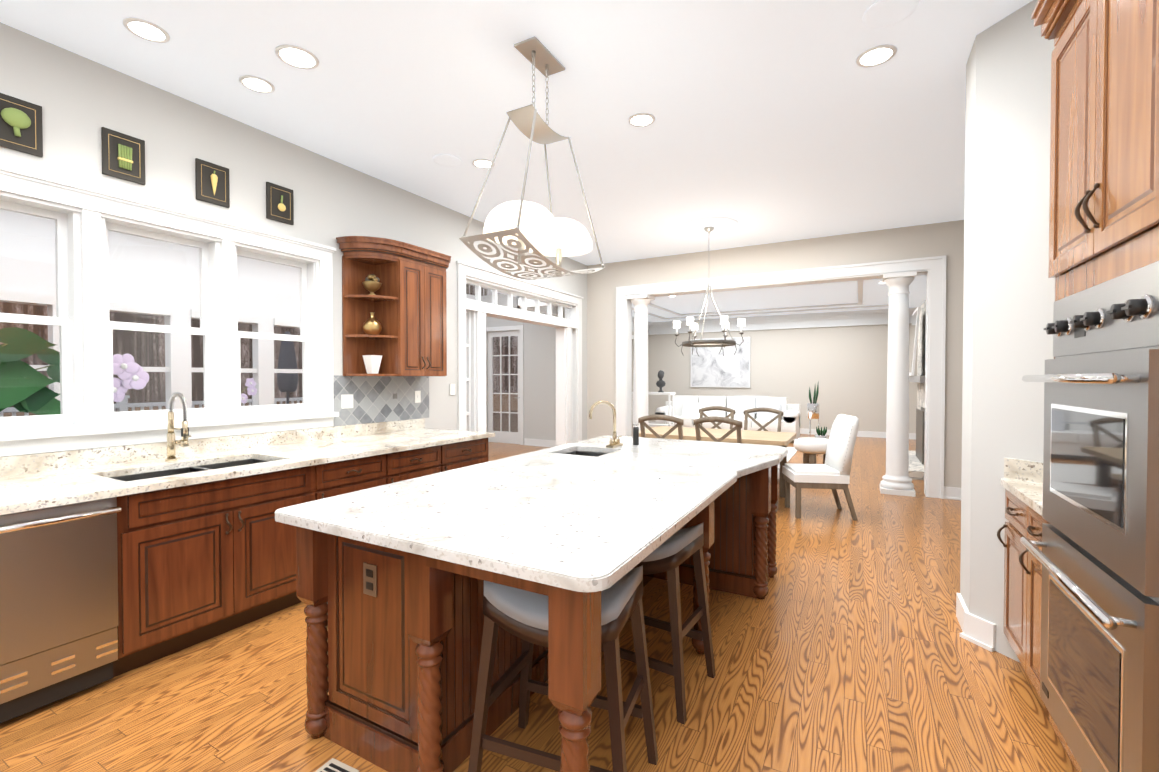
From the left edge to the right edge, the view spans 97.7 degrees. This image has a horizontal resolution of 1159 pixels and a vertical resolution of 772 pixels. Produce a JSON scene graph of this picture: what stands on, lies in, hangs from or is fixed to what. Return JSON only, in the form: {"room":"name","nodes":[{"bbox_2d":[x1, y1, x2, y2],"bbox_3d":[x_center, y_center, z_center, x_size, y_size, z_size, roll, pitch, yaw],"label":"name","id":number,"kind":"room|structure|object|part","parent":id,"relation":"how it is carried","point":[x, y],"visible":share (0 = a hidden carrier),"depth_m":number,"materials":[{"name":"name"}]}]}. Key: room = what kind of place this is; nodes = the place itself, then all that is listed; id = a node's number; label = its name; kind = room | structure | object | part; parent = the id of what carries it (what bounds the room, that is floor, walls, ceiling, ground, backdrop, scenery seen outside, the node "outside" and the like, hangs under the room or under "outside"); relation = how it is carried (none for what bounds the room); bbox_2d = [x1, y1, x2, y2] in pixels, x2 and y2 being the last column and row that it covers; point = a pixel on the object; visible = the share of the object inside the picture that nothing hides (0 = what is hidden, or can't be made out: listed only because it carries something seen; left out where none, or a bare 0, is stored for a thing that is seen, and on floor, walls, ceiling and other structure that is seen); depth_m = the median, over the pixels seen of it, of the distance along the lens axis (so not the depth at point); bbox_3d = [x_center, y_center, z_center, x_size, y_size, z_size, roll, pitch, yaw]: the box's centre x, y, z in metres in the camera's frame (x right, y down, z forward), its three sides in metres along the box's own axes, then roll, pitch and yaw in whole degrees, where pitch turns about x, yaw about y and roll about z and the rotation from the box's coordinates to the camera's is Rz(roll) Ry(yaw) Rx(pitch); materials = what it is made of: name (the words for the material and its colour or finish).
{"room":"kitchen","nodes":[
{"label":"kitchen","id":0,"kind":"room"},
{"bbox_2d":[0,209,474,408],"bbox_3d":[-5.208,-0.303,6.182,0.200,3.260,12.350,0,1,29],"label":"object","id":1,"kind":"structure","parent":0,"point":[42,289],"depth_m":6.20,"materials":[{"name":"white"}]},
{"bbox_2d":[0,0,1031,321],"bbox_3d":[1.658,-1.872,5.766,12.600,0.310,18.000,0,1,29],"label":"ceiling","id":2,"kind":"structure","parent":0,"point":[782,120],"depth_m":3.34,"materials":[{"name":"white paint"}]},
{"bbox_2d":[122,17,169,42],"bbox_3d":[-2.286,-1.876,2.677,0.193,0.007,0.193,0,1,23],"label":"recessed light","id":3,"kind":"object","parent":2,"relation":"in","point":[146,30],"depth_m":2.67,"materials":[{"name":"white"}]},
{"bbox_2d":[238,75,274,93],"bbox_3d":[-2.016,-1.883,3.168,0.193,0.007,0.193,0,1,20],"label":"recessed light","id":4,"kind":"object","parent":2,"relation":"in","point":[254,83],"depth_m":3.16,"materials":[{"name":"white"}]},
{"bbox_2d":[275,44,318,69],"bbox_3d":[-1.616,-1.879,2.900,0.223,0.007,0.223,0,1,-10],"label":"recessed light","id":5,"kind":"object","parent":2,"relation":"in","point":[298,57],"depth_m":2.89,"materials":[{"name":"white"}]},
{"bbox_2d":[433,154,461,166],"bbox_3d":[-1.111,-1.899,4.267,0.238,0.009,0.238,0,1,-16],"label":"ceiling speaker","id":6,"kind":"object","parent":2,"relation":"attached to","point":[448,160],"depth_m":4.25,"materials":[{"name":"white paint"}]},
{"bbox_2d":[472,159,494,168],"bbox_3d":[-0.822,-1.901,4.335,0.193,0.007,0.193,0,1,20],"label":"recessed light","id":7,"kind":"object","parent":2,"relation":"in","point":[480,163],"depth_m":4.33,"materials":[{"name":"white"}]},
{"bbox_2d":[459,36,604,279],"bbox_3d":[-0.223,-1.264,2.906,0.410,1.240,0.960,0,1,29],"label":"pendant light","id":8,"kind":"object","parent":2,"relation":"hanging from","point":[540,231],"visible":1,"depth_m":2.78,"materials":[{"name":"white glass"}]},
{"bbox_2d":[628,113,654,126],"bbox_3d":[0.441,-1.890,3.604,0.193,0.007,0.193,0,1,20],"label":"recessed light","id":9,"kind":"object","parent":2,"relation":"in","point":[639,119],"depth_m":3.59,"materials":[{"name":"white"}]},
{"bbox_2d":[856,44,896,67],"bbox_3d":[1.693,-1.879,2.889,0.203,0.007,0.203,0,1,-10],"label":"recessed light","id":10,"kind":"object","parent":2,"relation":"in","point":[880,54],"depth_m":2.88,"materials":[{"name":"white"}]},
{"bbox_2d":[862,0,918,27],"bbox_3d":[1.552,-1.873,2.533,0.238,0.009,0.238,0,1,-16],"label":"ceiling speaker","id":11,"kind":"object","parent":2,"relation":"attached to","point":[881,13],"depth_m":2.53,"materials":[{"name":"white paint"}]},
{"bbox_3d":[1.560,-1.918,6.105,0.680,0.027,0.680,0,1,29],"label":"ceiling medallion","id":12,"kind":"object","parent":2,"relation":"attached to","visible":0},
{"bbox_2d":[673,227,744,355],"bbox_3d":[1.560,-1.137,6.116,0.829,1.534,0.802,0,1,29],"label":"chandelier","id":13,"kind":"object","parent":12,"relation":"hanging from","point":[724,322],"visible":1,"depth_m":6.05,"materials":[{"name":"grey metal"}]},
{"bbox_2d":[0,0,1054,662],"bbox_3d":[0.918,-0.305,6.312,10.800,3.260,16.600,0,1,29],"label":"wall","id":14,"kind":"structure","parent":0,"point":[992,246],"depth_m":3.40,"materials":[{"name":"grey paint"}]},
{"bbox_2d":[0,93,42,156],"bbox_3d":[-2.946,-1.375,2.649,0.055,0.270,0.200,0,1,29],"label":"plaque","id":15,"kind":"object","parent":14,"relation":"attached to","point":[21,130],"depth_m":2.66,"materials":[{"name":"grey wood"}]},
{"bbox_2d":[101,127,144,184],"bbox_3d":[-2.737,-1.381,3.048,0.036,0.270,0.200,0,1,29],"label":"plaque","id":16,"kind":"object","parent":14,"relation":"attached to","point":[123,155],"depth_m":3.04,"materials":[{"name":"grey wood"}]},
{"bbox_2d":[0,164,338,456],"bbox_3d":[-2.886,-0.390,2.974,0.265,1.499,3.080,0,1,29],"label":"window","id":17,"kind":"structure","parent":14,"relation":"in","point":[87,219],"depth_m":3.19,"materials":[{"name":"white wood"}]},
{"bbox_3d":[-2.922,-0.397,2.993,0.046,1.113,2.676,0,1,29],"label":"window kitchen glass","id":18,"kind":"part","parent":17,"relation":"part of","materials":[{"name":"clear glass"}]},
{"bbox_2d":[195,158,229,207],"bbox_3d":[-2.504,-1.387,3.467,0.039,0.270,0.200,0,1,29],"label":"plaque","id":19,"kind":"object","parent":14,"relation":"attached to","point":[212,180],"depth_m":3.46,"materials":[{"name":"grey wood"}]},
{"bbox_2d":[266,182,293,224],"bbox_3d":[-2.277,-1.393,3.868,0.048,0.270,0.200,0,1,29],"label":"plaque","id":20,"kind":"object","parent":14,"relation":"attached to","point":[279,199],"depth_m":3.86,"materials":[{"name":"grey wood"}]},
{"bbox_2d":[341,394,352,408],"bbox_3d":[-2.015,0.134,4.397,0.009,0.120,0.115,0,1,29],"label":"electrical outlet plate","id":21,"kind":"object","parent":14,"relation":"attached to","point":[347,401],"depth_m":4.39,"materials":[{"name":"white plastic"}]},
{"bbox_2d":[333,375,428,425],"bbox_3d":[-1.819,0.119,4.763,0.008,0.431,1.090,0,1,29],"label":"tile backsplash","id":22,"kind":"structure","parent":14,"relation":"attached to","point":[382,398],"depth_m":4.71,"materials":[{"name":"grey tile"}]},
{"bbox_2d":[336,236,450,375],"bbox_3d":[-1.641,-0.675,4.655,0.405,1.170,1.045,0,1,29],"label":"wall cabinet","id":23,"kind":"object","parent":14,"relation":"attached to","point":[406,304],"visible":1,"depth_m":4.54,"materials":[{"name":"brown wood"}]},
{"bbox_2d":[362,274,381,294],"bbox_3d":[-1.821,-0.885,4.446,0.160,0.202,0.160,0,1,29],"label":"decorative urn","id":24,"kind":"object","parent":23,"relation":"on","point":[372,284],"visible":0.98,"depth_m":4.41,"materials":[{"name":"brown metal"}]},
{"bbox_2d":[362,355,381,373],"bbox_3d":[-1.821,-0.189,4.456,0.116,0.160,0.116,0,1,29],"label":"vase","id":25,"kind":"object","parent":23,"relation":"on","point":[372,363],"visible":1,"depth_m":4.42,"materials":[{"name":"white ceramic"}]},
{"bbox_2d":[363,312,381,334],"bbox_3d":[-1.821,-0.544,4.451,0.160,0.200,0.160,0,1,29],"label":"vase","id":26,"kind":"object","parent":23,"relation":"on","point":[372,325],"visible":0.96,"depth_m":4.40,"materials":[{"name":"brown metal"}]},
{"bbox_2d":[415,391,420,402],"bbox_3d":[-1.628,0.108,5.097,0.009,0.120,0.075,0,1,29],"label":"electrical outlet plate","id":27,"kind":"object","parent":14,"relation":"attached to","point":[417,393],"depth_m":5.10,"materials":[{"name":"white plastic"}]},
{"bbox_2d":[450,384,454,394],"bbox_3d":[-1.386,0.037,5.533,0.009,0.120,0.075,0,1,29],"label":"electrical outlet plate","id":28,"kind":"object","parent":14,"relation":"attached to","point":[452,386],"depth_m":5.53,"materials":[{"name":"white plastic"}]},
{"bbox_2d":[486,325,523,444],"bbox_3d":[-1.653,-0.022,11.093,1.100,2.550,0.124,0,1,29],"label":"door","id":29,"kind":"structure","parent":14,"relation":"attached to","point":[500,436],"depth_m":11.08,"materials":[{"name":"white"}]},
{"bbox_3d":[-1.633,-0.043,11.130,0.700,2.090,0.004,0,1,29],"label":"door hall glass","id":30,"kind":"part","parent":29,"relation":"part of","materials":[{"name":"clear glass"}]},
{"bbox_2d":[456,260,583,445],"bbox_3d":[-0.754,-0.042,6.908,0.280,2.715,2.880,0,1,29],"label":"frame","id":31,"kind":"object","parent":14,"relation":"attached to","point":[472,314],"visible":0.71,"depth_m":6.48,"materials":[{"name":"white painted wood"}]},
{"bbox_3d":[-0.756,-0.072,6.909,0.005,2.335,2.550,0,1,29],"label":"doorway transom glass","id":32,"kind":"part","parent":31,"relation":"part of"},
{"bbox_2d":[524,438,555,446],"bbox_3d":[-0.239,1.195,10.269,2.130,0.140,0.030,0,1,29],"label":"baseboard","id":33,"kind":"structure","parent":14,"relation":"attached to","point":[531,442],"depth_m":10.59,"materials":[{"name":"white wood"}]},
{"bbox_2d":[530,306,652,333],"bbox_3d":[0.520,-1.637,12.036,0.150,0.350,6.210,0,1,29],"label":"crown molding","id":34,"kind":"structure","parent":14,"relation":"attached to","point":[650,324],"depth_m":13.69,"materials":[{"name":"white wood"}]},
{"bbox_2d":[632,307,664,317],"bbox_3d":[1.202,-1.788,11.674,0.090,0.034,4.500,0,1,29],"label":"crown molding","id":35,"kind":"structure","parent":14,"relation":"attached to","point":[651,314],"depth_m":12.91,"materials":[{"name":"white"}]},
{"bbox_2d":[649,303,680,317],"bbox_3d":[1.727,-1.784,11.384,0.090,0.034,3.300,0,1,29],"label":"crown molding","id":36,"kind":"structure","parent":14,"relation":"attached to","point":[655,306],"depth_m":11.73,"materials":[{"name":"white wood"}]},
{"bbox_2d":[690,337,750,387],"bbox_3d":[3.851,-0.640,13.913,1.620,1.360,0.046,0,1,29],"label":"painting","id":37,"kind":"object","parent":14,"relation":"attached to","point":[711,367],"visible":0.86,"depth_m":13.86,"materials":[{"name":"white"}]},
{"bbox_2d":[517,274,925,309],"bbox_3d":[1.901,-1.570,7.607,6.850,0.350,0.150,0,1,29],"label":"crown molding","id":38,"kind":"structure","parent":14,"relation":"attached to","point":[531,306],"depth_m":8.26,"materials":[{"name":"white wood"}]},
{"bbox_2d":[681,303,856,317],"bbox_3d":[4.306,-1.792,11.907,4.100,0.034,0.090,0,1,29],"label":"crown molding","id":39,"kind":"structure","parent":14,"relation":"attached to","point":[847,304],"depth_m":11.80,"materials":[{"name":"white wood"}]},
{"bbox_2d":[661,304,888,321],"bbox_3d":[4.596,-1.800,12.432,5.300,0.034,0.090,0,1,29],"label":"crown molding","id":40,"kind":"structure","parent":14,"relation":"attached to","point":[887,304],"depth_m":12.15,"materials":[{"name":"white"}]},
{"bbox_2d":[616,255,945,498],"bbox_3d":[2.496,-0.117,7.093,4.254,2.860,0.257,0,1,29],"label":"door frame","id":41,"kind":"structure","parent":14,"relation":"attached to","point":[933,269],"depth_m":6.36,"materials":[{"name":"white wood"}]},
{"bbox_2d":[648,422,915,439],"bbox_3d":[5.024,1.149,13.303,6.850,0.140,0.030,0,1,29],"label":"baseboard","id":42,"kind":"structure","parent":14,"relation":"attached to","point":[802,431],"depth_m":12.25,"materials":[{"name":"white wood"}]},
{"bbox_2d":[653,306,916,333],"bbox_3d":[4.995,-1.655,13.208,6.850,0.350,0.150,0,1,29],"label":"crown molding","id":43,"kind":"structure","parent":14,"relation":"attached to","point":[843,318],"depth_m":12.99,"materials":[{"name":"white wood"}]},
{"bbox_2d":[857,282,863,304],"bbox_3d":[5.237,-1.755,9.446,0.090,0.034,3.300,0,1,29],"label":"crown molding","id":44,"kind":"structure","parent":14,"relation":"attached to","point":[859,284],"depth_m":9.41,"materials":[{"name":"white"}]},
{"bbox_2d":[944,486,960,499],"bbox_3d":[5.192,1.267,5.500,2.050,0.140,0.030,0,1,29],"label":"baseboard","id":45,"kind":"structure","parent":14,"relation":"attached to","point":[954,493],"depth_m":5.95,"materials":[{"name":"white"}]},
{"bbox_2d":[956,593,979,645],"bbox_3d":[2.159,1.307,2.849,0.057,0.140,0.405,0,1,29],"label":"baseboard","id":46,"kind":"structure","parent":14,"relation":"attached to","point":[978,631],"depth_m":2.76,"materials":[{"name":"white"}]},
{"bbox_2d":[0,427,1076,771],"bbox_3d":[1.658,1.383,5.815,12.600,0.100,18.000,0,1,29],"label":"floor","id":47,"kind":"structure","parent":0,"point":[842,647],"depth_m":2.30,"materials":[{"name":"brown wood"}]},
{"bbox_2d":[0,392,494,722],"bbox_3d":[-2.302,0.707,2.890,0.969,1.340,4.670,0,1,29],"label":"base cabinet","id":48,"kind":"object","parent":47,"relation":"on","point":[115,561],"visible":0.92,"depth_m":2.58,"materials":[{"name":"brown wood"}]},
{"bbox_2d":[0,497,120,722],"bbox_3d":[-2.589,0.931,2.258,0.857,0.850,0.590,0,1,29],"label":"dishwasher","id":49,"kind":"object","parent":48,"relation":"in","point":[60,562],"depth_m":2.16,"materials":[{"name":"silver metal"}]},
{"bbox_2d":[0,418,494,514],"bbox_3d":[-2.320,0.541,2.898,0.927,0.356,4.670,0,1,29],"label":"countertop","id":50,"kind":"structure","parent":48,"relation":"on","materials":[{"name":"stone"}]},
{"bbox_2d":[165,392,190,461],"bbox_3d":[-2.424,0.246,3.083,0.219,0.425,0.101,0,1,29],"label":"faucet","id":51,"kind":"object","parent":50,"relation":"on","point":[171,442],"depth_m":3.08,"materials":[{"name":"gold metal"}]},
{"bbox_2d":[315,758,358,771],"bbox_3d":[-0.927,1.391,1.713,0.140,0.008,0.320,0,1,26],"label":"floor vent","id":52,"kind":"object","parent":47,"relation":"in","point":[333,765],"visible":1,"depth_m":1.84,"materials":[{"name":"beige metal"}]},
{"bbox_2d":[289,464,779,771],"bbox_3d":[0.155,0.933,2.808,1.436,0.890,2.769,0,1,29],"label":"kitchen island","id":53,"kind":"object","parent":47,"relation":"on","point":[391,578],"depth_m":1.87,"materials":[{"name":"brown wood"}]},
{"bbox_2d":[275,436,787,599],"bbox_3d":[0.188,0.473,2.797,1.500,0.030,2.880,0,1,29],"label":"island countertop","id":54,"kind":"structure","parent":53,"relation":"on","point":[579,516],"depth_m":1.97,"materials":[{"name":"white stone"}]},
{"bbox_2d":[589,400,638,447],"bbox_3d":[0.254,0.271,3.720,0.293,0.336,0.279,0,1,29],"label":"faucet","id":55,"kind":"object","parent":54,"relation":"on","point":[616,443],"depth_m":3.68,"materials":[{"name":"gold metal"}]},
{"bbox_2d":[468,565,657,771],"bbox_3d":[-0.046,1.026,1.792,0.570,0.735,0.410,0,1,21],"label":"stool","id":56,"kind":"object","parent":47,"relation":"on","point":[521,614],"visible":0.62,"depth_m":1.70,"materials":[{"name":"brown wood"}]},
{"bbox_2d":[627,294,654,430],"bbox_3d":[0.963,-0.050,7.948,0.360,2.700,0.360,0,1,29],"label":"column","id":57,"kind":"structure","parent":47,"relation":"on","point":[640,303],"depth_m":7.84,"materials":[{"name":"white wood"}]},
{"bbox_2d":[632,392,675,436],"bbox_3d":[1.747,0.693,12.068,1.000,1.090,0.350,0,1,29],"label":"console table","id":58,"kind":"object","parent":47,"relation":"on","point":[662,393],"visible":0.54,"depth_m":11.90,"materials":[{"name":"white wood"}]},
{"bbox_2d":[656,370,665,391],"bbox_3d":[1.922,-0.112,11.959,0.240,0.521,0.190,0,1,29],"label":"bust sculpture","id":59,"kind":"object","parent":58,"relation":"on","point":[660,383],"visible":1,"depth_m":11.90,"materials":[{"name":"white stone"}]},
{"bbox_2d":[601,523,715,723],"bbox_3d":[0.301,1.017,2.400,0.570,0.735,0.410,1,1,33],"label":"stool","id":60,"kind":"object","parent":47,"relation":"on","point":[672,553],"visible":0.38,"depth_m":2.19,"materials":[{"name":"brown wood"}]},
{"bbox_2d":[638,415,683,439],"bbox_3d":[0.980,0.819,5.655,0.500,1.032,0.550,0,1,29],"label":"dining chair","id":61,"kind":"object","parent":47,"relation":"on","point":[678,421],"visible":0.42,"depth_m":5.42,"materials":[{"name":"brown wood"}]},
{"bbox_2d":[699,406,734,428],"bbox_3d":[1.799,0.801,6.848,0.500,1.032,0.550,0,1,29],"label":"dining chair","id":62,"kind":"object","parent":47,"relation":"on","point":[721,408],"visible":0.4,"depth_m":7.03,"materials":[{"name":"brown wood"}]},
{"bbox_2d":[693,416,741,442],"bbox_3d":[1.525,0.823,5.396,0.505,1.032,0.566,0,1,29],"label":"dining chair","id":63,"kind":"object","parent":47,"relation":"on","point":[699,426],"visible":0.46,"depth_m":5.16,"materials":[{"name":"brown wood"}]},
{"bbox_2d":[639,426,795,510],"bbox_3d":[1.621,0.946,6.114,1.750,0.765,1.000,0,1,29],"label":"dining table","id":64,"kind":"object","parent":47,"relation":"on","point":[783,439],"visible":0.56,"depth_m":5.91,"materials":[{"name":"grey wood"}]},
{"bbox_2d":[655,395,800,442],"bbox_3d":[3.514,0.731,12.166,3.220,1.011,0.970,0,1,29],"label":"sofa","id":65,"kind":"object","parent":47,"relation":"on","point":[686,409],"visible":0.62,"depth_m":11.99,"materials":[{"name":"white fabric"}]},
{"bbox_2d":[744,407,782,431],"bbox_3d":[2.325,0.805,6.528,0.501,1.032,0.562,0,1,29],"label":"dining chair","id":66,"kind":"object","parent":47,"relation":"on","point":[771,410],"visible":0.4,"depth_m":6.72,"materials":[{"name":"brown wood"}]},
{"bbox_2d":[787,447,796,461],"bbox_3d":[2.861,1.262,10.061,2.600,0.012,2.000,0,1,29],"label":"living room rug","id":67,"kind":"object","parent":47,"relation":"on","point":[792,451],"visible":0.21,"depth_m":9.62,"materials":[{"name":"white carpet"}]},
{"bbox_2d":[793,438,827,463],"bbox_3d":[3.716,1.070,7.986,0.640,0.460,0.640,0,1,29],"label":"ottoman","id":68,"kind":"object","parent":47,"relation":"on","point":[809,448],"visible":0.71,"depth_m":7.81,"materials":[{"name":"white fabric"}]},
{"bbox_2d":[807,385,819,437],"bbox_3d":[4.659,0.583,10.086,0.242,1.370,0.230,0,1,29],"label":"potted plant","id":69,"kind":"object","parent":47,"relation":"on","point":[813,410],"visible":0.9,"depth_m":10.03,"materials":[{"name":"green plant"}]},
{"bbox_2d":[782,414,858,520],"bbox_3d":[2.516,0.822,5.327,0.610,1.035,0.520,0,1,9],"label":"dining chair","id":70,"kind":"object","parent":47,"relation":"on","point":[832,473],"visible":1,"depth_m":5.12,"materials":[{"name":"white fabric"}]},
{"bbox_2d":[815,426,827,455],"bbox_3d":[4.447,1.010,9.296,0.242,0.541,0.230,0,1,29],"label":"plant stand","id":71,"kind":"object","parent":47,"relation":"on","point":[821,433],"visible":0.62,"depth_m":9.25,"materials":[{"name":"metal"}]},
{"bbox_2d":[880,271,916,496],"bbox_3d":[3.957,-0.025,6.295,0.360,2.700,0.360,0,1,29],"label":"column","id":72,"kind":"structure","parent":47,"relation":"on","point":[897,479],"depth_m":6.20,"materials":[{"name":"white"}]},
{"bbox_2d":[908,300,925,479],"bbox_3d":[5.529,-0.026,7.997,0.848,2.650,2.400,0,1,29],"label":"stone fireplace","id":73,"kind":"object","parent":47,"relation":"on","point":[916,465],"visible":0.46,"depth_m":8.13,"materials":[{"name":"white stone"}]},
{"bbox_2d":[909,306,920,375],"bbox_3d":[5.335,-0.689,8.094,0.104,1.050,0.900,0,1,29],"label":"mirror","id":74,"kind":"object","parent":73,"relation":"attached to","point":[914,335],"visible":0.86,"depth_m":7.81,"materials":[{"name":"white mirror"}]},
{"bbox_2d":[1001,492,1020,654],"bbox_3d":[2.329,0.947,2.218,0.645,0.880,0.454,0,1,29],"label":"base cabinet","id":75,"kind":"object","parent":47,"relation":"on","point":[1012,505],"depth_m":2.46,"materials":[{"name":"brown wood"}]},
{"bbox_2d":[1017,504,1032,675],"bbox_3d":[2.185,0.951,1.957,0.645,0.880,0.358,0,1,29],"label":"base cabinet","id":76,"kind":"object","parent":47,"relation":"on","point":[1026,513],"depth_m":2.26,"materials":[{"name":"brown wood"}]},
{"bbox_2d":[1001,476,1032,507],"bbox_3d":[2.264,0.491,2.114,0.665,0.035,0.721,0,1,29],"label":"countertop","id":77,"kind":"structure","parent":76,"relation":"on","point":[1023,489],"depth_m":2.37,"materials":[{"name":"beige stone"}]},
{"bbox_2d":[1029,0,1144,683],"bbox_3d":[1.871,0.044,1.419,0.687,2.710,0.853,0,1,29],"label":"tall cabinet","id":78,"kind":"object","parent":47,"relation":"on","point":[1095,200],"depth_m":1.57,"materials":[{"name":"brown wood"}]},
{"bbox_2d":[1033,252,1144,771],"bbox_3d":[1.704,0.443,1.485,0.348,1.500,0.790,0,1,29],"label":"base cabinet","id":79,"kind":"object","parent":47,"relation":"on","point":[1081,589],"depth_m":1.50,"materials":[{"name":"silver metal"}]},
{"bbox_2d":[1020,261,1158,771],"bbox_3d":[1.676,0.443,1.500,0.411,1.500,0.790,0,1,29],"label":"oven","id":80,"kind":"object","parent":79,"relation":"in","point":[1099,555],"depth_m":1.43,"materials":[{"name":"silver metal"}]},
{"bbox_2d":[1137,0,1158,771],"bbox_3d":[1.509,0.054,0.764,0.687,2.710,0.650,0,1,29],"label":"tall cabinet","id":81,"kind":"object","parent":47,"relation":"on","point":[1148,658],"depth_m":1.23,"materials":[{"name":"brown wood"}]},
{"bbox_3d":[-3.168,0.899,3.389,0.530,0.940,2.500,0,1,29],"label":"table","id":82,"kind":"object","parent":47,"relation":"on","visible":0},
{"bbox_2d":[0,327,60,415],"bbox_3d":[-3.428,0.042,2.902,0.352,0.786,0.895,0,1,29],"label":"monstera plant","id":83,"kind":"object","parent":82,"relation":"on","point":[21,370],"depth_m":3.00,"materials":[{"name":"green plant"}]},
{"bbox_2d":[113,353,148,401],"bbox_3d":[-3.139,0.103,3.437,0.205,0.648,0.315,0,1,29],"label":"orchid","id":84,"kind":"object","parent":82,"relation":"on","point":[144,380],"depth_m":3.42,"materials":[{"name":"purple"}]},
{"bbox_2d":[241,378,256,403],"bbox_3d":[-2.773,0.175,4.101,0.205,0.484,0.250,0,1,29],"label":"orchid","id":85,"kind":"object","parent":82,"relation":"on","point":[250,390],"depth_m":4.12,"materials":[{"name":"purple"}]},
{"label":"outside","id":86,"kind":"structure","parent":0,"visible":0},
{"bbox_2d":[493,410,517,431],"bbox_3d":[-13.777,2.214,10.354,10.000,0.100,55.000,0,1,29],"label":"ground","id":87,"kind":"structure","parent":86,"point":[513,419],"depth_m":27.23,"materials":[{"name":"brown stone"}]},
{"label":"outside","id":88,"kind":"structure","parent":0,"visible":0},
{"bbox_2d":[0,395,302,416],"bbox_3d":[-7.013,0.853,7.751,4.440,1.300,15.020,0,1,29],"label":"railing","id":89,"kind":"object","parent":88,"point":[123,405],"depth_m":9.66,"materials":[{"name":"grey wood"}]},
{"bbox_2d":[277,331,297,403],"bbox_3d":[-5.861,0.112,10.177,0.380,2.410,0.380,0,1,29],"label":"umbrella","id":90,"kind":"object","parent":89,"relation":"on","point":[288,345],"depth_m":10.06,"materials":[{"name":"grey"}]},
{"bbox_2d":[0,284,517,416],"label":"window","id":91,"kind":"structure","parent":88,"point":[152,351],"depth_m":18.28,"materials":[{"name":"clear glass"}]}
]}

